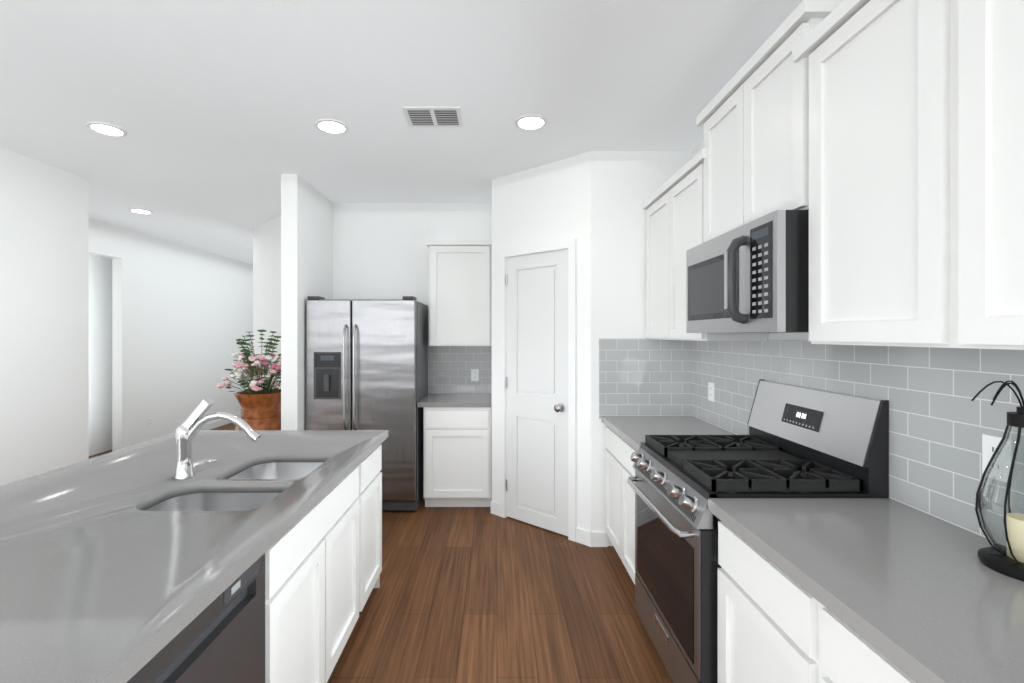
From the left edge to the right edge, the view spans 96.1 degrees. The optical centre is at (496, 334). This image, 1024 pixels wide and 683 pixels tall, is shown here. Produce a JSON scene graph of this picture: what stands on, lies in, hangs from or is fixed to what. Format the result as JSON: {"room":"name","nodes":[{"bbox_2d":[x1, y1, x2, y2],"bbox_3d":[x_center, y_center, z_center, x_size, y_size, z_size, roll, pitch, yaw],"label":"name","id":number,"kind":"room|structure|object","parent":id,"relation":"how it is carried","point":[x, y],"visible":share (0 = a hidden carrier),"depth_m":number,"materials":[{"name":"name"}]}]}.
{"room":"kitchen","nodes":[
{"label":"kitchen","id":0,"kind":"room"},
{"bbox_2d":[0,147,88,485],"bbox_3d":[-3.950,0.095,-0.235,1.100,2.770,8.130,0,0,0],"label":"wall","id":1,"kind":"structure","parent":0,"point":[44,317],"depth_m":3.44,"materials":[{"name":"white paint"}]},
{"bbox_2d":[200,414,607,546],"bbox_3d":[-1.863,1.430,3.350,5.275,0.100,15.300,0,0,0],"label":"baseboard","id":2,"kind":"structure","parent":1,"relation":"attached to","point":[591,539],"depth_m":3.25,"materials":[{"name":"white paint"}]},
{"bbox_2d":[89,254,111,455],"bbox_3d":[-4.827,0.095,5.250,0.535,2.770,5.500,0,0,0],"label":"wall","id":3,"kind":"structure","parent":0,"point":[100,354],"depth_m":5.78,"materials":[{"name":"white paint"}]},
{"bbox_2d":[89,218,252,451],"bbox_3d":[-4.558,0.095,7.500,0.115,2.770,9.000,0,0,0],"label":"wall","id":4,"kind":"structure","parent":0,"point":[182,319],"depth_m":6.28,"materials":[{"name":"white paint"}]},
{"bbox_2d":[148,417,152,426],"bbox_3d":[-4.496,1.130,5.970,0.007,0.116,0.072,0,0,0],"label":"electrical outlet","id":5,"kind":"object","parent":4,"relation":"attached to","point":[150,422],"visible":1,"depth_m":5.96,"materials":[{"name":"white plastic"}]},
{"bbox_2d":[253,215,280,388],"bbox_3d":[-2.309,0.095,5.011,0.115,2.770,1.769,0,0,-45],"label":"wall","id":6,"kind":"structure","parent":0,"point":[267,276],"depth_m":5.24,"materials":[{"name":"white paint"}]},
{"bbox_2d":[281,174,332,429],"bbox_3d":[-1.665,0.095,4.088,0.130,2.770,0.804,0,0,0],"label":"wall","id":7,"kind":"structure","parent":0,"point":[306,239],"depth_m":3.73,"materials":[{"name":"white paint"}]},
{"bbox_2d":[89,423,672,682],"bbox_3d":[-2.700,1.510,4.050,8.600,0.060,16.900,0,0,0],"label":"floor","id":8,"kind":"structure","parent":0,"point":[471,595],"depth_m":2.47,"materials":[{"name":"brown wood"}]},
{"bbox_2d":[217,330,280,429],"bbox_3d":[-2.229,0.715,4.310,0.666,1.530,0.633,0,0,0],"label":"potted plant","id":9,"kind":"object","parent":8,"relation":"on","point":[260,408],"visible":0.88,"depth_m":4.19,"materials":[{"name":"plant"}]},
{"bbox_2d":[160,438,386,682],"bbox_3d":[-0.980,1.042,1.699,0.622,0.876,2.007,0,0,0],"label":"kitchen island","id":10,"kind":"object","parent":8,"relation":"on","point":[319,577],"depth_m":1.78,"materials":[{"name":"white paint"}]},
{"bbox_2d":[0,430,387,682],"bbox_3d":[-1.253,0.585,1.695,1.215,0.040,2.070,0,0,0],"label":"island countertop","id":11,"kind":"structure","parent":10,"relation":"on","point":[94,585],"depth_m":1.23,"materials":[{"name":"grey stone"}]},
{"bbox_2d":[207,459,216,462],"bbox_3d":[-1.270,0.559,2.050,0.040,0.010,0.040,0,0,0],"label":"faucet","id":12,"kind":"object","parent":11,"relation":"on","point":[211,460],"visible":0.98,"depth_m":2.04,"materials":[{"name":"silver metal"}]},
{"bbox_2d":[174,398,260,479],"bbox_3d":[-1.107,0.408,1.825,0.334,0.312,0.068,0,0,0],"label":"faucet","id":13,"kind":"object","parent":11,"relation":"on","point":[191,426],"visible":1,"depth_m":1.81,"materials":[{"name":"silver metal"}]},
{"bbox_2d":[136,458,327,509],"bbox_3d":[-0.995,0.704,1.835,0.521,0.223,0.777,0,0,0],"label":"sink","id":14,"kind":"object","parent":11,"relation":"in","point":[246,483],"depth_m":1.77,"materials":[{"name":"silver metal"}]},
{"bbox_2d":[127,553,264,682],"bbox_3d":[-0.958,1.042,1.025,0.584,0.869,0.606,0,0,0],"label":"dishwasher","id":15,"kind":"object","parent":10,"relation":"in","point":[220,638],"visible":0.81,"depth_m":1.13,"materials":[{"name":"grey metal"}]},
{"bbox_2d":[306,296,427,509],"bbox_3d":[-1.127,0.580,4.101,0.915,1.800,0.729,0,0,0],"label":"fridge","id":16,"kind":"object","parent":8,"relation":"on","point":[366,364],"visible":0.83,"depth_m":3.80,"materials":[{"name":"grey metal"}]},
{"bbox_2d":[418,393,491,506],"bbox_3d":[-0.357,1.022,4.168,0.615,0.915,0.637,0,0,0],"label":"base cabinet","id":17,"kind":"object","parent":8,"relation":"on","point":[457,449],"visible":0.94,"depth_m":3.88,"materials":[{"name":"white paint"}]},
{"bbox_2d":[601,416,736,583],"bbox_3d":[1.048,1.022,2.790,0.637,0.915,0.864,0,0,0],"label":"base cabinet","id":18,"kind":"object","parent":8,"relation":"on","point":[625,436],"visible":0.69,"depth_m":2.81,"materials":[{"name":"white paint"}]},
{"bbox_2d":[627,379,888,682],"bbox_3d":[0.999,0.854,1.975,0.722,1.253,0.757,0,0,0],"label":"range","id":19,"kind":"object","parent":8,"relation":"on","point":[800,442],"visible":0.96,"depth_m":1.79,"materials":[{"name":"silver metal"}]},
{"bbox_2d":[708,498,1023,682],"bbox_3d":[1.048,1.022,-0.204,0.637,0.915,3.592,0,0,0],"label":"base cabinet","id":20,"kind":"object","parent":8,"relation":"on","point":[850,590],"visible":0.98,"depth_m":1.13,"materials":[{"name":"white paint"}]},
{"bbox_2d":[971,380,1023,580],"bbox_3d":[1.269,0.338,1.101,0.186,0.451,0.188,0,0,0],"label":"lantern","id":21,"kind":"object","parent":20,"relation":"on","point":[1007,560],"visible":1,"depth_m":1.11,"materials":[{"name":"black metal"}]},
{"bbox_2d":[0,0,802,264],"bbox_3d":[-2.700,-1.330,4.050,8.600,0.080,16.900,0,0,0],"label":"ceiling","id":22,"kind":"structure","parent":0,"point":[215,110],"depth_m":2.43,"materials":[{"name":"white paint"}]},
{"bbox_2d":[86,122,126,136],"bbox_3d":[-2.440,-1.285,2.880,0.196,0.010,0.196,0,0,0],"label":"recessed light","id":23,"kind":"object","parent":22,"relation":"in","point":[106,129],"visible":1,"depth_m":2.87,"materials":[{"name":"white paint"}]},
{"bbox_2d":[129,208,152,213],"bbox_3d":[-3.700,-1.285,4.780,0.196,0.010,0.196,0,0,0],"label":"recessed light","id":24,"kind":"object","parent":22,"relation":"in","point":[142,211],"visible":1,"depth_m":4.77,"materials":[{"name":"white paint"}]},
{"bbox_2d":[315,119,347,133],"bbox_3d":[-1.020,-1.285,2.840,0.196,0.010,0.196,0,0,0],"label":"recessed light","id":25,"kind":"object","parent":22,"relation":"in","point":[332,126],"visible":1,"depth_m":2.84,"materials":[{"name":"white paint"}]},
{"bbox_2d":[402,107,462,126],"bbox_3d":[-0.373,-1.285,2.720,0.330,0.010,0.240,0,0,0],"label":"ceiling vent","id":26,"kind":"object","parent":22,"relation":"in","point":[433,116],"visible":1,"depth_m":2.70,"materials":[{"name":"white metal"}]},
{"bbox_2d":[515,114,546,129],"bbox_3d":[0.206,-1.285,2.786,0.196,0.010,0.196,0,0,0],"label":"recessed light","id":27,"kind":"object","parent":22,"relation":"in","point":[530,122],"visible":1,"depth_m":2.78,"materials":[{"name":"white paint"}]},
{"bbox_2d":[333,203,491,344],"bbox_3d":[-0.180,0.095,4.548,3.100,2.770,0.115,0,0,0],"label":"wall","id":28,"kind":"structure","parent":0,"point":[380,250],"depth_m":4.49,"materials":[{"name":"white paint"}]},
{"bbox_2d":[426,240,491,345],"bbox_3d":[-0.343,-0.375,4.306,0.585,0.950,0.362,0,0,0],"label":"upper cabinet","id":29,"kind":"object","parent":28,"relation":"attached to","point":[460,292],"visible":0.92,"depth_m":4.15,"materials":[{"name":"white paint"}]},
{"bbox_2d":[428,345,491,392],"bbox_3d":[-0.357,0.340,4.486,0.621,0.490,0.008,0,0,0],"label":"tile","id":30,"kind":"structure","parent":28,"relation":"attached to","point":[449,368],"depth_m":4.48,"materials":[{"name":"grey tile"}]},
{"bbox_2d":[471,369,478,380],"bbox_3d":[-0.215,0.390,4.478,0.072,0.116,0.007,0,0,0],"label":"electrical outlet","id":31,"kind":"object","parent":30,"relation":"attached to","point":[474,374],"visible":1,"depth_m":4.48,"materials":[{"name":"white plastic"}]},
{"bbox_2d":[492,151,590,531],"bbox_3d":[0.345,0.095,3.571,0.929,2.770,0.115,0,0,41],"label":"wall","id":32,"kind":"structure","parent":0,"point":[546,203],"depth_m":3.39,"materials":[{"name":"white paint"}]},
{"bbox_2d":[506,249,567,535],"bbox_3d":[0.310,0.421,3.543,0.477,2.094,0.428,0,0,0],"label":"pantry door","id":33,"kind":"structure","parent":32,"relation":"in","point":[537,389],"depth_m":3.53,"materials":[{"name":"white paint"}]},
{"bbox_2d":[499,239,575,541],"bbox_3d":[0.331,0.396,3.573,0.716,2.168,0.131,0,0,41],"label":"door frame","id":34,"kind":"structure","parent":32,"relation":"attached to","point":[570,245],"depth_m":3.33,"materials":[{"name":"white paint"}]},
{"bbox_2d":[591,151,691,545],"bbox_3d":[1.015,0.095,3.283,0.710,2.770,0.115,0,0,0],"label":"wall","id":35,"kind":"structure","parent":0,"point":[625,185],"depth_m":3.23,"materials":[{"name":"white paint"}]},
{"bbox_2d":[599,339,691,418],"bbox_3d":[1.038,0.305,3.221,0.647,0.560,0.008,0,0,0],"label":"tile","id":36,"kind":"structure","parent":35,"relation":"attached to","point":[645,377],"depth_m":3.22,"materials":[{"name":"grey tile"}]},
{"bbox_2d":[692,141,808,340],"bbox_3d":[1.427,0.095,0.152,0.115,2.770,8.905,0,0,0],"label":"wall","id":37,"kind":"structure","parent":0,"point":[779,336],"depth_m":2.20,"materials":[{"name":"white paint"}]},
{"bbox_2d":[643,185,662,339],"bbox_3d":[1.203,-0.448,2.966,0.329,0.954,0.511,0,0,0],"label":"upper cabinet","id":38,"kind":"object","parent":37,"relation":"attached to","point":[654,204],"depth_m":3.05,"materials":[{"name":"white paint"}]},
{"bbox_2d":[699,80,730,242],"bbox_3d":[1.203,-0.772,2.099,0.329,0.686,0.442,0,0,0],"label":"upper cabinet","id":39,"kind":"object","parent":37,"relation":"attached to","point":[715,118],"depth_m":2.18,"materials":[{"name":"white paint"}]},
{"bbox_2d":[663,149,767,340],"bbox_3d":[1.203,-0.448,2.575,0.329,0.954,0.507,0,0,0],"label":"upper cabinet","id":40,"kind":"object","parent":37,"relation":"attached to","point":[683,192],"depth_m":2.62,"materials":[{"name":"white paint"}]},
{"bbox_2d":[731,0,838,229],"bbox_3d":[1.203,-0.772,1.775,0.329,0.686,0.442,0,0,0],"label":"upper cabinet","id":41,"kind":"object","parent":37,"relation":"attached to","point":[767,92],"depth_m":1.75,"materials":[{"name":"white paint"}]},
{"bbox_2d":[686,210,808,332],"bbox_3d":[1.121,-0.217,1.937,0.483,0.415,0.750,0,0,0],"label":"microwave","id":42,"kind":"object","parent":41,"relation":"attached to","point":[752,276],"visible":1,"depth_m":1.70,"materials":[{"name":"silver metal"}]},
{"bbox_2d":[692,340,1023,545],"bbox_3d":[1.366,0.305,0.613,0.008,0.560,5.225,0,0,0],"label":"tile","id":43,"kind":"structure","parent":37,"relation":"attached to","point":[940,422],"depth_m":1.50,"materials":[{"name":"grey tile"}]},
{"bbox_2d":[708,382,713,401],"bbox_3d":[1.358,0.360,2.917,0.007,0.116,0.072,0,0,0],"label":"electrical outlet","id":44,"kind":"object","parent":43,"relation":"attached to","point":[710,391],"visible":1,"depth_m":2.91,"materials":[{"name":"white plastic"}]},
{"bbox_2d":[982,434,1012,483],"bbox_3d":[1.358,0.335,1.250,0.007,0.116,0.072,0,0,0],"label":"electrical outlet","id":45,"kind":"object","parent":43,"relation":"attached to","point":[990,443],"visible":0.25,"depth_m":1.25,"materials":[{"name":"white plastic"}]},
{"bbox_2d":[803,0,934,346],"bbox_3d":[1.203,-0.478,1.304,0.329,1.014,0.496,0,0,0],"label":"upper cabinet","id":46,"kind":"object","parent":37,"relation":"attached to","point":[882,141],"depth_m":1.29,"materials":[{"name":"white paint"}]},
{"bbox_2d":[935,0,1023,349],"bbox_3d":[1.203,-0.478,0.807,0.329,1.014,0.497,0,0,0],"label":"upper cabinet","id":47,"kind":"object","parent":37,"relation":"attached to","point":[979,44],"depth_m":0.99,"materials":[{"name":"white paint"}]}
]}

